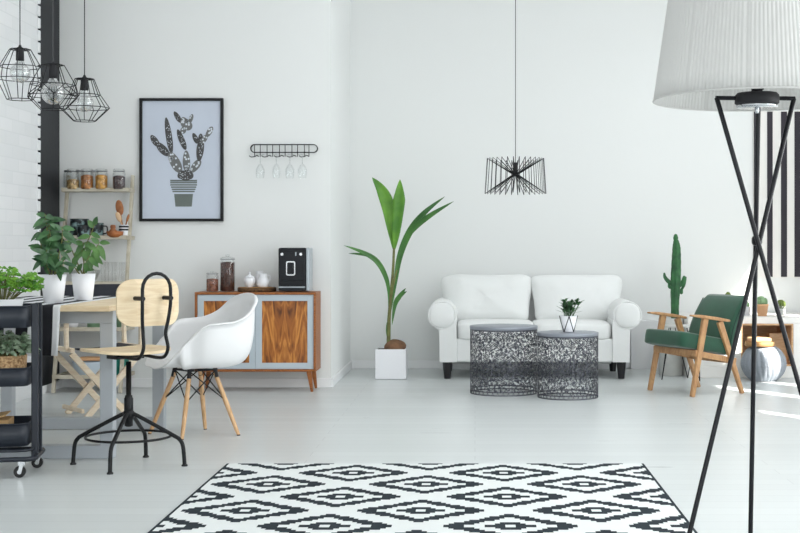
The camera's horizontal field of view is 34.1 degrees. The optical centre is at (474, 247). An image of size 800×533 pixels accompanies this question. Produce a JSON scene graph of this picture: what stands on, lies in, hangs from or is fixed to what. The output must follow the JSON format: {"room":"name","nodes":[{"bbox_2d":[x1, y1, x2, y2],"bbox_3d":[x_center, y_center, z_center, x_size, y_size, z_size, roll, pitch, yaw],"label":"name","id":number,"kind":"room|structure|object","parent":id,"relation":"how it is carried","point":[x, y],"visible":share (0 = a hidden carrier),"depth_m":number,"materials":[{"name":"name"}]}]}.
{"room":"living room","nodes":[
{"label":"living room","id":0,"kind":"room"},
{"bbox_2d":[0,0,37,407],"bbox_3d":[-3.430,-0.830,3.450,0.200,3.900,12.900,0,0,0],"label":"wall","id":1,"kind":"structure","parent":0,"point":[18,119],"depth_m":9.48,"materials":[{"name":"white paint"}]},
{"bbox_2d":[37,0,40,295],"bbox_3d":[-3.350,-0.783,9.905,0.070,3.798,0.058,0,0,0],"label":"trim","id":2,"kind":"structure","parent":1,"relation":"attached to","point":[38,1],"depth_m":9.89,"materials":[{"name":"white paint"}]},
{"bbox_2d":[38,0,58,385],"bbox_3d":[-3.395,-0.860,10.185,0.150,3.840,0.530,0,0,0],"label":"steel column","id":3,"kind":"structure","parent":1,"relation":"attached to","point":[49,127],"depth_m":10.12,"materials":[{"name":"black metal"}]},
{"bbox_2d":[59,0,349,379],"bbox_3d":[-2.289,-0.830,11.300,2.262,3.900,1.700,0,0,0],"label":"wall","id":4,"kind":"structure","parent":0,"point":[280,69],"depth_m":10.45,"materials":[{"name":"white paint"}]},
{"bbox_2d":[139,98,223,220],"bbox_3d":[-2.355,-0.708,10.432,0.672,0.988,0.030,0,0,0],"label":"framed print","id":5,"kind":"object","parent":4,"relation":"attached to","point":[181,140],"visible":1,"depth_m":10.44,"materials":[{"name":"white paper"}]},
{"bbox_2d":[62,378,330,386],"bbox_3d":[-2.239,1.083,10.442,2.162,0.075,0.016,0,0,0],"label":"baseboard","id":6,"kind":"structure","parent":4,"relation":"attached to","point":[135,382],"depth_m":10.44,"materials":[{"name":"white paint"}]},
{"bbox_2d":[249,144,317,156],"bbox_3d":[-1.530,-0.777,10.395,0.543,0.109,0.086,0,0,0],"label":"wall rack","id":7,"kind":"object","parent":4,"relation":"attached to","point":[254,152],"visible":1,"depth_m":10.40,"materials":[{"name":"black metal"}]},
{"bbox_2d":[331,360,351,386],"bbox_3d":[-1.150,1.083,11.265,0.016,0.075,1.630,0,0,0],"label":"baseboard","id":8,"kind":"structure","parent":4,"relation":"attached to","point":[339,375],"depth_m":11.12,"materials":[{"name":"white paint"}]},
{"bbox_2d":[0,369,799,532],"bbox_3d":[0.000,1.170,4.500,7.600,0.100,15.600,0,0,0],"label":"floor","id":9,"kind":"structure","parent":0,"point":[424,417],"depth_m":7.60,"materials":[{"name":"white paint"}]},
{"bbox_2d":[0,302,44,477],"bbox_3d":[-2.415,0.697,6.452,0.512,0.844,0.361,0,0,-11],"label":"trolley","id":10,"kind":"object","parent":9,"relation":"on","point":[25,430],"visible":1,"depth_m":6.36,"materials":[{"name":"black metal"}]},
{"bbox_2d":[0,411,13,423],"bbox_3d":[-2.442,0.894,6.488,0.240,0.138,0.210,0,0,-11],"label":"box","id":11,"kind":"object","parent":10,"relation":"in","point":[4,419],"visible":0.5,"depth_m":6.50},
{"bbox_2d":[0,415,30,446],"bbox_3d":[-2.415,0.911,6.452,0.460,0.113,0.376,0,0,0],"label":"tray","id":12,"kind":"object","parent":10,"relation":"on","point":[18,434],"depth_m":6.33,"materials":[{"name":"black paint"}]},
{"bbox_2d":[0,362,30,386],"bbox_3d":[-2.415,0.629,6.452,0.460,0.091,0.376,0,0,0],"label":"tray","id":13,"kind":"object","parent":10,"relation":"on","point":[9,377],"depth_m":6.33,"materials":[{"name":"black paint"}]},
{"bbox_2d":[0,303,34,327],"bbox_3d":[-2.415,0.336,6.452,0.460,0.108,0.376,0,0,0],"label":"tray","id":14,"kind":"object","parent":10,"relation":"on","point":[23,316],"depth_m":6.33,"materials":[{"name":"black paint"}]},
{"bbox_2d":[0,330,39,367],"bbox_3d":[-2.341,0.540,6.504,0.341,0.260,0.272,0,0,0],"label":"potted herb","id":15,"kind":"object","parent":10,"relation":"on","point":[9,358],"visible":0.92,"depth_m":6.45,"materials":[{"name":"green plant"}]},
{"bbox_2d":[0,353,26,367],"bbox_3d":[-2.340,0.602,6.513,0.182,0.135,0.186,0,0,0],"label":"woven basket","id":16,"kind":"object","parent":15,"relation":"attached to","point":[12,360],"depth_m":6.44,"materials":[{"name":"beige wicker"}]},
{"bbox_2d":[0,266,43,305],"bbox_3d":[-2.369,0.234,6.516,0.430,0.302,0.361,0,0,0],"label":"potted herb","id":17,"kind":"object","parent":10,"relation":"on","point":[29,281],"visible":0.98,"depth_m":6.47,"materials":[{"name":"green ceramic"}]},
{"bbox_2d":[0,298,23,305],"bbox_3d":[-2.367,0.320,6.518,0.200,0.130,0.200,0,0,0],"label":"pot","id":18,"kind":"object","parent":17,"relation":"attached to","point":[3,301],"depth_m":6.46,"materials":[{"name":"white ceramic"}]},
{"bbox_2d":[42,380,61,393],"bbox_3d":[-3.400,1.090,10.180,0.175,0.060,0.540,0,0,0],"label":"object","id":19,"kind":"structure","parent":9,"relation":"on","point":[46,388],"depth_m":10.12,"materials":[{"name":"white paint"}]},
{"bbox_2d":[0,296,165,458],"bbox_3d":[-2.447,0.710,7.435,1.105,0.819,1.390,0,0,0],"label":"work table","id":20,"kind":"object","parent":9,"relation":"on","point":[103,312],"visible":0.36,"depth_m":6.90,"materials":[{"name":"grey wood"}]},
{"bbox_2d":[0,296,115,355],"bbox_3d":[-2.478,0.425,7.355,0.661,0.260,1.350,0,0,0],"label":"table runner","id":21,"kind":"object","parent":20,"relation":"on","point":[50,312],"visible":0.45,"depth_m":6.73,"materials":[{"name":"black fabric"}]},
{"bbox_2d":[28,212,76,302],"bbox_3d":[-2.263,0.051,6.962,0.270,0.489,0.230,0,0,0],"label":"potted plant","id":22,"kind":"object","parent":21,"relation":"on","point":[53,291],"visible":1,"depth_m":6.97,"materials":[{"name":"green plant"}]},
{"bbox_2d":[64,217,109,300],"bbox_3d":[-2.202,0.058,7.347,0.291,0.474,0.138,0,0,0],"label":"potted plant","id":23,"kind":"object","parent":21,"relation":"on","point":[83,282],"visible":0.9,"depth_m":7.32,"materials":[{"name":"green plant"}]},
{"bbox_2d":[51,175,134,392],"bbox_3d":[-2.997,0.270,10.223,0.541,1.706,0.414,0,0,0],"label":"ladder shelf","id":24,"kind":"object","parent":9,"relation":"on","point":[65,375],"visible":0.62,"depth_m":10.24,"materials":[{"name":"brown wood"}]},
{"bbox_2d":[67,171,78,188],"bbox_3d":[-3.180,-0.543,10.285,0.100,0.164,0.099,0,0,0],"label":"glass jar","id":25,"kind":"object","parent":24,"relation":"on","point":[71,183],"visible":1,"depth_m":10.25,"materials":[{"name":"yellow glass"}]},
{"bbox_2d":[69,323,78,326],"bbox_3d":[-3.162,0.597,10.200,0.124,0.070,0.123,0,0,0],"label":"bowl","id":26,"kind":"object","parent":24,"relation":"on","point":[70,324],"visible":0.34,"depth_m":10.16,"materials":[{"name":"white ceramic"}]},
{"bbox_2d":[70,219,88,234],"bbox_3d":[-3.134,-0.157,10.300,0.150,0.148,0.150,0,0,0],"label":"enamel pot","id":27,"kind":"object","parent":24,"relation":"on","point":[73,222],"visible":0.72,"depth_m":10.23,"materials":[{"name":"black metal"}]},
{"bbox_2d":[77,225,93,236],"bbox_3d":[-3.063,-0.131,10.190,0.120,0.095,0.102,0,0,36],"label":"enamel mug","id":28,"kind":"object","parent":24,"relation":"on","point":[81,229],"visible":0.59,"depth_m":10.16,"materials":[{"name":"black"}]},
{"bbox_2d":[72,361,99,374],"bbox_3d":[-2.996,0.939,10.170,0.304,0.115,0.303,0,0,0],"label":"basin","id":29,"kind":"object","parent":24,"relation":"on","point":[94,366],"visible":0.24,"depth_m":10.05,"materials":[{"name":"white"}]},
{"bbox_2d":[80,356,99,360],"bbox_3d":[-2.982,0.866,10.170,0.249,0.026,0.172,0,0,0],"label":"folded cloth","id":30,"kind":"object","parent":29,"relation":"on","point":[86,358],"visible":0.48,"depth_m":10.09,"materials":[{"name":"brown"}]},
{"bbox_2d":[81,171,92,188],"bbox_3d":[-3.070,-0.543,10.285,0.100,0.164,0.099,0,0,0],"label":"glass jar","id":31,"kind":"object","parent":24,"relation":"on","point":[86,180],"visible":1,"depth_m":10.25,"materials":[{"name":"orange glass"}]},
{"bbox_2d":[87,323,99,326],"bbox_3d":[-2.993,0.569,10.200,0.100,0.125,0.099,0,0,0],"label":"canister","id":32,"kind":"object","parent":24,"relation":"on","point":[88,324],"visible":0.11,"depth_m":10.16,"materials":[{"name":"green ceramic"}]},
{"bbox_2d":[90,223,107,234],"bbox_3d":[-2.974,-0.141,10.245,0.123,0.115,0.106,0,0,37],"label":"enamel mug","id":33,"kind":"object","parent":24,"relation":"on","point":[99,228],"visible":0.66,"depth_m":10.22,"materials":[{"name":"black"}]},
{"bbox_2d":[95,171,107,188],"bbox_3d":[-2.955,-0.543,10.285,0.100,0.164,0.099,0,0,0],"label":"glass jar","id":34,"kind":"object","parent":24,"relation":"on","point":[101,181],"visible":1,"depth_m":10.25,"materials":[{"name":"yellow glass"}]},
{"bbox_2d":[106,231,123,236],"bbox_3d":[-2.830,-0.107,10.220,0.132,0.048,0.132,0,0,0],"label":"wooden bowl","id":35,"kind":"object","parent":24,"relation":"on","point":[109,233],"visible":1,"depth_m":10.17,"materials":[{"name":"orange wood"}]},
{"bbox_2d":[109,225,116,230],"bbox_3d":[-2.849,-0.144,10.230,0.060,0.078,0.060,0,0,0],"label":"pestle","id":36,"kind":"object","parent":35,"relation":"in","point":[112,227],"visible":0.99,"depth_m":10.21,"materials":[{"name":"brown wood"}]},
{"bbox_2d":[113,171,124,188],"bbox_3d":[-2.817,-0.543,10.285,0.100,0.164,0.099,0,0,0],"label":"glass jar","id":37,"kind":"object","parent":24,"relation":"on","point":[118,180],"visible":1,"depth_m":10.25,"materials":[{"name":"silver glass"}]},
{"bbox_2d":[116,316,127,326],"bbox_3d":[-2.770,0.576,10.200,0.088,0.112,0.087,0,0,0],"label":"canister","id":38,"kind":"object","parent":24,"relation":"on","point":[118,323],"visible":0.18,"depth_m":10.17,"materials":[{"name":"green ceramic"}]},
{"bbox_2d":[116,359,128,374],"bbox_3d":[-2.773,0.926,10.170,0.095,0.140,0.160,0,0,0],"label":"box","id":39,"kind":"object","parent":24,"relation":"on","point":[125,360],"visible":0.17,"depth_m":10.09,"materials":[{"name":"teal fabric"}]},
{"bbox_2d":[119,225,128,234],"bbox_3d":[-2.781,-0.134,10.300,0.078,0.100,0.078,0,0,0],"label":"jar","id":40,"kind":"object","parent":24,"relation":"on","point":[124,228],"visible":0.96,"depth_m":10.27,"materials":[{"name":"white ceramic"}]},
{"bbox_2d":[115,212,121,224],"bbox_3d":[-2.804,-0.197,10.288,0.085,0.177,0.014,0,0,0],"label":"wooden spoon","id":41,"kind":"object","parent":40,"relation":"in","point":[118,216],"visible":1,"depth_m":10.28,"materials":[{"name":"brown wood"}]},
{"bbox_2d":[115,200,123,224],"bbox_3d":[-2.812,-0.245,10.300,0.073,0.270,0.014,0,0,0],"label":"wooden spoon","id":42,"kind":"object","parent":40,"relation":"in","point":[119,206],"visible":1,"depth_m":10.30,"materials":[{"name":"brown wood"}]},
{"bbox_2d":[115,200,123,214],"bbox_3d":[-2.816,-0.319,10.300,0.064,0.123,0.014,0,0,0],"label":"spoon bowl","id":43,"kind":"object","parent":42,"relation":"on","point":[119,206],"depth_m":10.30,"materials":[{"name":"brown wood"}]},
{"bbox_2d":[54,284,141,416],"bbox_3d":[-2.549,0.691,8.756,0.566,0.882,0.409,0,0,-38],"label":"folding chair","id":44,"kind":"object","parent":9,"relation":"on","point":[99,289],"visible":0.33,"depth_m":8.79,"materials":[{"name":"brown wood"}]},
{"bbox_2d":[70,272,187,474],"bbox_3d":[-1.768,0.619,6.681,0.443,1.002,0.524,0,0,-43],"label":"chair","id":45,"kind":"object","parent":9,"relation":"on","point":[146,301],"visible":1,"depth_m":6.58,"materials":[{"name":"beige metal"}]},
{"bbox_2d":[145,293,257,439],"bbox_3d":[-1.644,0.697,7.816,0.621,0.845,0.673,0,0,-28],"label":"armchair","id":46,"kind":"object","parent":9,"relation":"on","point":[223,337],"visible":0.99,"depth_m":7.69,"materials":[{"name":"white plastic"}]},
{"bbox_2d":[195,291,320,391],"bbox_3d":[-1.708,0.733,10.260,0.941,0.777,0.320,0,0,0],"label":"sideboard","id":47,"kind":"object","parent":9,"relation":"on","point":[287,325],"visible":0.78,"depth_m":10.12,"materials":[{"name":"brown wood"}]},
{"bbox_2d":[206,278,217,290],"bbox_3d":[-2.053,0.261,10.160,0.096,0.162,0.096,0,0,0],"label":"storage jar","id":48,"kind":"object","parent":47,"relation":"on","point":[211,284],"visible":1,"depth_m":10.12,"materials":[{"name":"clear glass"}]},
{"bbox_2d":[220,259,234,290],"bbox_3d":[-1.946,0.196,10.220,0.116,0.294,0.116,0,0,0],"label":"storage jar","id":49,"kind":"object","parent":47,"relation":"on","point":[227,268],"visible":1,"depth_m":10.17,"materials":[{"name":"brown glass"}]},
{"bbox_2d":[238,287,275,291],"bbox_3d":[-1.723,0.326,10.253,0.306,0.034,0.301,0,0,0],"label":"board","id":50,"kind":"object","parent":47,"relation":"on","point":[240,289],"visible":0.94,"depth_m":10.13,"materials":[{"name":"brown wood"}]},
{"bbox_2d":[244,272,254,286],"bbox_3d":[-1.768,0.248,10.200,0.090,0.120,0.090,0,0,0],"label":"sugar bowl","id":51,"kind":"object","parent":50,"relation":"on","point":[249,280],"visible":1,"depth_m":10.17,"materials":[{"name":"white ceramic"}]},
{"bbox_2d":[254,271,262,286],"bbox_3d":[-1.709,0.245,10.310,0.086,0.125,0.086,0,0,0],"label":"milk jug","id":52,"kind":"object","parent":50,"relation":"on","point":[256,277],"visible":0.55,"depth_m":10.28,"materials":[{"name":"white ceramic"}]},
{"bbox_2d":[257,273,270,286],"bbox_3d":[-1.662,0.254,10.190,0.093,0.108,0.093,0,0,45],"label":"milk jug","id":53,"kind":"object","parent":50,"relation":"on","point":[262,281],"visible":1,"depth_m":10.16,"materials":[{"name":"white ceramic"}]},
{"bbox_2d":[278,248,312,290],"bbox_3d":[-1.409,0.167,10.207,0.244,0.339,0.227,0,0,0],"label":"coffee machine","id":54,"kind":"object","parent":47,"relation":"on","point":[295,264],"visible":1,"depth_m":10.11,"materials":[{"name":"black"}]},
{"bbox_2d":[278,288,303,290],"bbox_3d":[-1.427,0.322,10.108,0.198,0.022,0.030,0,0,0],"label":"drip tray","id":55,"kind":"object","parent":54,"relation":"on","point":[279,289],"depth_m":10.09,"materials":[{"name":"black plastic"}]},
{"bbox_2d":[278,286,304,287],"bbox_3d":[-1.423,0.304,10.108,0.206,0.010,0.030,0,0,0],"label":"grille","id":56,"kind":"object","parent":54,"relation":"attached to","point":[279,286],"depth_m":10.09,"materials":[{"name":"silver metal"}]},
{"bbox_2d":[375,347,406,379],"bbox_3d":[-0.719,0.992,11.200,0.262,0.257,0.262,0,0,0],"label":"pot","id":57,"kind":"object","parent":9,"relation":"on","point":[390,362],"depth_m":11.07,"materials":[{"name":"white ceramic"}]},
{"bbox_2d":[344,177,453,379],"bbox_3d":[-0.655,0.254,11.185,0.920,1.730,0.289,0,0,0],"label":"potted palm","id":58,"kind":"object","parent":9,"relation":"on","point":[390,359],"visible":1,"depth_m":11.15,"materials":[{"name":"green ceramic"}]},
{"bbox_2d":[148,463,697,532],"bbox_3d":[-0.205,1.115,5.230,2.150,0.007,2.960,0,0,0],"label":"rug","id":59,"kind":"object","parent":9,"relation":"on","point":[240,497],"visible":0.89,"depth_m":5.75,"materials":[{"name":"white fabric"}]},
{"bbox_2d":[470,324,537,396],"bbox_3d":[0.222,0.860,10.060,0.526,0.520,0.526,0,0,0],"label":"side table","id":60,"kind":"object","parent":9,"relation":"on","point":[509,328],"visible":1,"depth_m":9.89,"materials":[{"name":"metal"}]},
{"bbox_2d":[427,274,641,378],"bbox_3d":[0.508,0.677,11.490,1.828,0.885,0.870,0,0,0],"label":"sofa","id":61,"kind":"object","parent":9,"relation":"on","point":[467,300],"visible":0.89,"depth_m":11.52,"materials":[{"name":"white fabric"}]},
{"bbox_2d":[441,274,531,322],"bbox_3d":[0.106,0.451,11.632,0.823,0.433,0.264,0,0,0],"label":"cushion","id":62,"kind":"object","parent":61,"relation":"on","point":[474,297],"depth_m":11.54,"materials":[{"name":"white fabric"}]},
{"bbox_2d":[457,319,533,339],"bbox_3d":[0.177,0.715,11.419,0.672,0.177,0.700,0,0,0],"label":"seat cushion","id":63,"kind":"object","parent":61,"relation":"on","point":[463,325],"depth_m":11.10,"materials":[{"name":"white fabric"}]},
{"bbox_2d":[532,319,610,339],"bbox_3d":[0.838,0.717,11.419,0.672,0.177,0.700,0,0,0],"label":"seat cushion","id":64,"kind":"object","parent":61,"relation":"on","point":[603,326],"depth_m":11.09,"materials":[{"name":"white fabric"}]},
{"bbox_2d":[531,275,621,321],"bbox_3d":[0.910,0.454,11.642,0.823,0.430,0.270,0,0,0],"label":"cushion","id":65,"kind":"object","parent":61,"relation":"on","point":[598,292],"depth_m":11.55,"materials":[{"name":"white fabric"}]},
{"bbox_2d":[537,330,598,400],"bbox_3d":[0.698,0.876,9.775,0.462,0.488,0.462,0,0,0],"label":"side table","id":66,"kind":"object","parent":9,"relation":"on","point":[552,334],"visible":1,"depth_m":9.63,"materials":[{"name":"metal"}]},
{"bbox_2d":[557,298,583,331],"bbox_3d":[0.713,0.500,9.734,0.200,0.255,0.172,0,0,35],"label":"potted plant","id":67,"kind":"object","parent":66,"relation":"on","point":[568,321],"visible":1,"depth_m":9.71,"materials":[{"name":"green plant"}]},
{"bbox_2d":[658,234,686,375],"bbox_3d":[1.724,0.497,11.450,0.216,1.246,0.216,0,0,42],"label":"potted cactus","id":68,"kind":"object","parent":9,"relation":"on","point":[673,363],"visible":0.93,"depth_m":11.41,"materials":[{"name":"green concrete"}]},
{"bbox_2d":[658,317,682,375],"bbox_3d":[1.724,0.868,11.450,0.216,0.505,0.216,0,0,0],"label":"planter","id":69,"kind":"object","parent":68,"relation":"attached to","point":[673,363],"depth_m":11.35,"materials":[{"name":"white ceramic"}]},
{"bbox_2d":[661,324,699,380],"bbox_3d":[1.750,0.882,10.980,0.350,0.465,0.350,0,0,0],"label":"plant stand","id":70,"kind":"object","parent":9,"relation":"on","point":[670,326],"visible":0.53,"depth_m":10.96,"materials":[{"name":"black metal"}]},
{"bbox_2d":[645,294,743,396],"bbox_3d":[1.714,0.746,10.118,0.656,0.755,0.584,0,0,-29],"label":"armchair","id":71,"kind":"object","parent":9,"relation":"on","point":[713,325],"visible":0.96,"depth_m":10.00,"materials":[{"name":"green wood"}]},
{"bbox_2d":[645,329,726,354],"bbox_3d":[1.652,0.727,10.083,0.515,0.196,0.500,0,0,-29],"label":"seat cushion","id":72,"kind":"object","parent":71,"relation":"on","point":[694,341],"depth_m":9.91,"materials":[{"name":"green fabric"}]},
{"bbox_2d":[652,0,799,532],"bbox_3d":[0.911,0.070,4.200,0.669,2.100,0.669,0,0,3],"label":"floor lamp","id":73,"kind":"object","parent":9,"relation":"on","point":[721,56],"visible":1,"depth_m":4.03,"materials":[{"name":"white"}]},
{"bbox_2d":[679,312,799,377],"bbox_3d":[2.612,0.859,11.630,1.555,0.522,0.860,0,0,0],"label":"bench","id":74,"kind":"object","parent":9,"relation":"on","point":[769,323],"visible":0.37,"depth_m":11.20,"materials":[{"name":"white wood"}]},
{"bbox_2d":[744,302,750,315],"bbox_3d":[2.403,0.534,11.500,0.076,0.126,0.076,0,0,0],"label":"potted cactus","id":75,"kind":"object","parent":74,"relation":"on","point":[747,312],"visible":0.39,"depth_m":11.47,"materials":[{"name":"white ceramic"}]},
{"bbox_2d":[757,296,768,315],"bbox_3d":[2.524,0.510,11.420,0.109,0.175,0.109,0,0,0],"label":"potted cactus","id":76,"kind":"object","parent":74,"relation":"on","point":[762,303],"visible":0.95,"depth_m":11.38,"materials":[{"name":"brown ceramic"}]},
{"bbox_2d":[757,304,768,315],"bbox_3d":[2.524,0.545,11.420,0.109,0.105,0.109,0,0,0],"label":"pot","id":77,"kind":"object","parent":76,"relation":"attached to","point":[762,309],"depth_m":11.38,"materials":[{"name":"brown ceramic"}]},
{"bbox_2d":[767,332,786,361],"bbox_3d":[2.683,0.875,11.420,0.220,0.260,0.110,0,0,0],"label":"wooden crate","id":78,"kind":"object","parent":74,"relation":"on","point":[777,337],"visible":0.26,"depth_m":11.37,"materials":[{"name":"brown wood"}]},
{"bbox_2d":[778,300,785,314],"bbox_3d":[2.708,0.527,11.500,0.090,0.139,0.087,0,0,0],"label":"potted cactus","id":79,"kind":"object","parent":74,"relation":"on","point":[782,304],"visible":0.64,"depth_m":11.47,"materials":[{"name":"green plant"}]},
{"bbox_2d":[741,346,786,381],"bbox_3d":[2.437,0.975,10.980,0.381,0.291,0.382,0,0,0],"label":"knitted pouf","id":80,"kind":"object","parent":9,"relation":"on","point":[771,363],"visible":0.84,"depth_m":10.84,"materials":[{"name":"grey fabric"}]},
{"bbox_2d":[745,341,774,346],"bbox_3d":[2.407,0.807,10.980,0.248,0.040,0.248,0,0,0],"label":"round tray","id":81,"kind":"object","parent":80,"relation":"on","point":[758,344],"visible":0.73,"depth_m":10.87,"materials":[{"name":"brown wood"}]},
{"bbox_2d":[747,337,771,341],"bbox_3d":[2.400,0.775,10.981,0.189,0.042,0.162,0,0,0],"label":"folded blanket","id":82,"kind":"object","parent":81,"relation":"on","point":[749,339],"visible":0.8,"depth_m":10.91,"materials":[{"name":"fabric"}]},
{"bbox_2d":[350,0,799,368],"bbox_3d":[1.121,-0.830,12.180,4.758,3.900,0.200,0,0,0],"label":"wall","id":83,"kind":"structure","parent":0,"point":[432,82],"depth_m":12.08,"materials":[{"name":"white paint"}]},
{"bbox_2d":[352,360,628,368],"bbox_3d":[0.136,1.083,12.072,2.588,0.075,0.016,0,0,0],"label":"baseboard","id":84,"kind":"structure","parent":83,"relation":"attached to","point":[356,364],"depth_m":12.06,"materials":[{"name":"white paint"}]},
{"bbox_2d":[753,111,799,276],"bbox_3d":[2.943,-0.499,12.067,0.720,1.544,0.026,0,0,0],"label":"picture","id":85,"kind":"object","parent":83,"relation":"attached to","point":[780,244],"visible":0.67,"depth_m":12.06,"materials":[{"name":"white"}]},
{"bbox_3d":[0.000,-2.830,4.500,7.600,0.100,15.600,0,0,0],"label":"ceiling","id":86,"kind":"structure","parent":0,"visible":0},
{"bbox_2d":[0,0,42,100],"bbox_3d":[-2.520,-1.800,7.200,0.230,1.960,0.230,0,0,11],"label":"pendant lamp","id":87,"kind":"object","parent":86,"relation":"hanging from","point":[19,50],"visible":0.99,"depth_m":7.19,"materials":[{"name":"grey metal"}]},
{"bbox_2d":[16,45,23,60],"bbox_3d":[-2.520,-1.081,7.200,0.044,0.088,0.044,0,0,0],"label":"socket","id":88,"kind":"object","parent":87,"relation":"attached to","point":[21,50],"depth_m":7.18,"materials":[{"name":"black metal"}]},
{"bbox_2d":[27,0,78,110],"bbox_3d":[-2.272,-1.762,7.000,0.296,2.037,0.283,0,0,0],"label":"pendant lamp","id":89,"kind":"object","parent":86,"relation":"hanging from","point":[53,66],"visible":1,"depth_m":6.98,"materials":[{"name":"grey metal"}]},
{"bbox_2d":[49,62,56,77],"bbox_3d":[-2.272,-0.959,7.000,0.044,0.088,0.044,0,0,0],"label":"socket","id":90,"kind":"object","parent":89,"relation":"attached to","point":[52,67],"depth_m":6.98,"materials":[{"name":"black metal"}]},
{"bbox_2d":[59,0,109,121],"bbox_3d":[-2.206,-1.748,7.352,0.278,2.064,0.277,0,0,0],"label":"pendant lamp","id":91,"kind":"object","parent":86,"relation":"hanging from","point":[84,86],"visible":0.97,"depth_m":7.34,"materials":[{"name":"grey metal"}]},
{"bbox_2d":[80,75,88,90],"bbox_3d":[-2.208,-0.935,7.350,0.044,0.088,0.044,0,0,0],"label":"socket","id":92,"kind":"object","parent":91,"relation":"attached to","point":[84,76],"depth_m":7.33,"materials":[{"name":"black metal"}]},
{"bbox_2d":[485,0,545,194],"bbox_3d":[0.318,-1.602,10.200,0.484,2.356,0.481,0,0,0],"label":"pendant lamp","id":93,"kind":"object","parent":86,"relation":"hanging from","point":[514,172],"visible":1,"depth_m":10.17,"materials":[{"name":"black metal"}]},
{"bbox_2d":[512,162,518,175],"bbox_3d":[0.318,-0.617,10.200,0.052,0.107,0.052,0,0,0],"label":"socket","id":94,"kind":"object","parent":93,"relation":"attached to","point":[516,173],"depth_m":10.18,"materials":[{"name":"black metal"}]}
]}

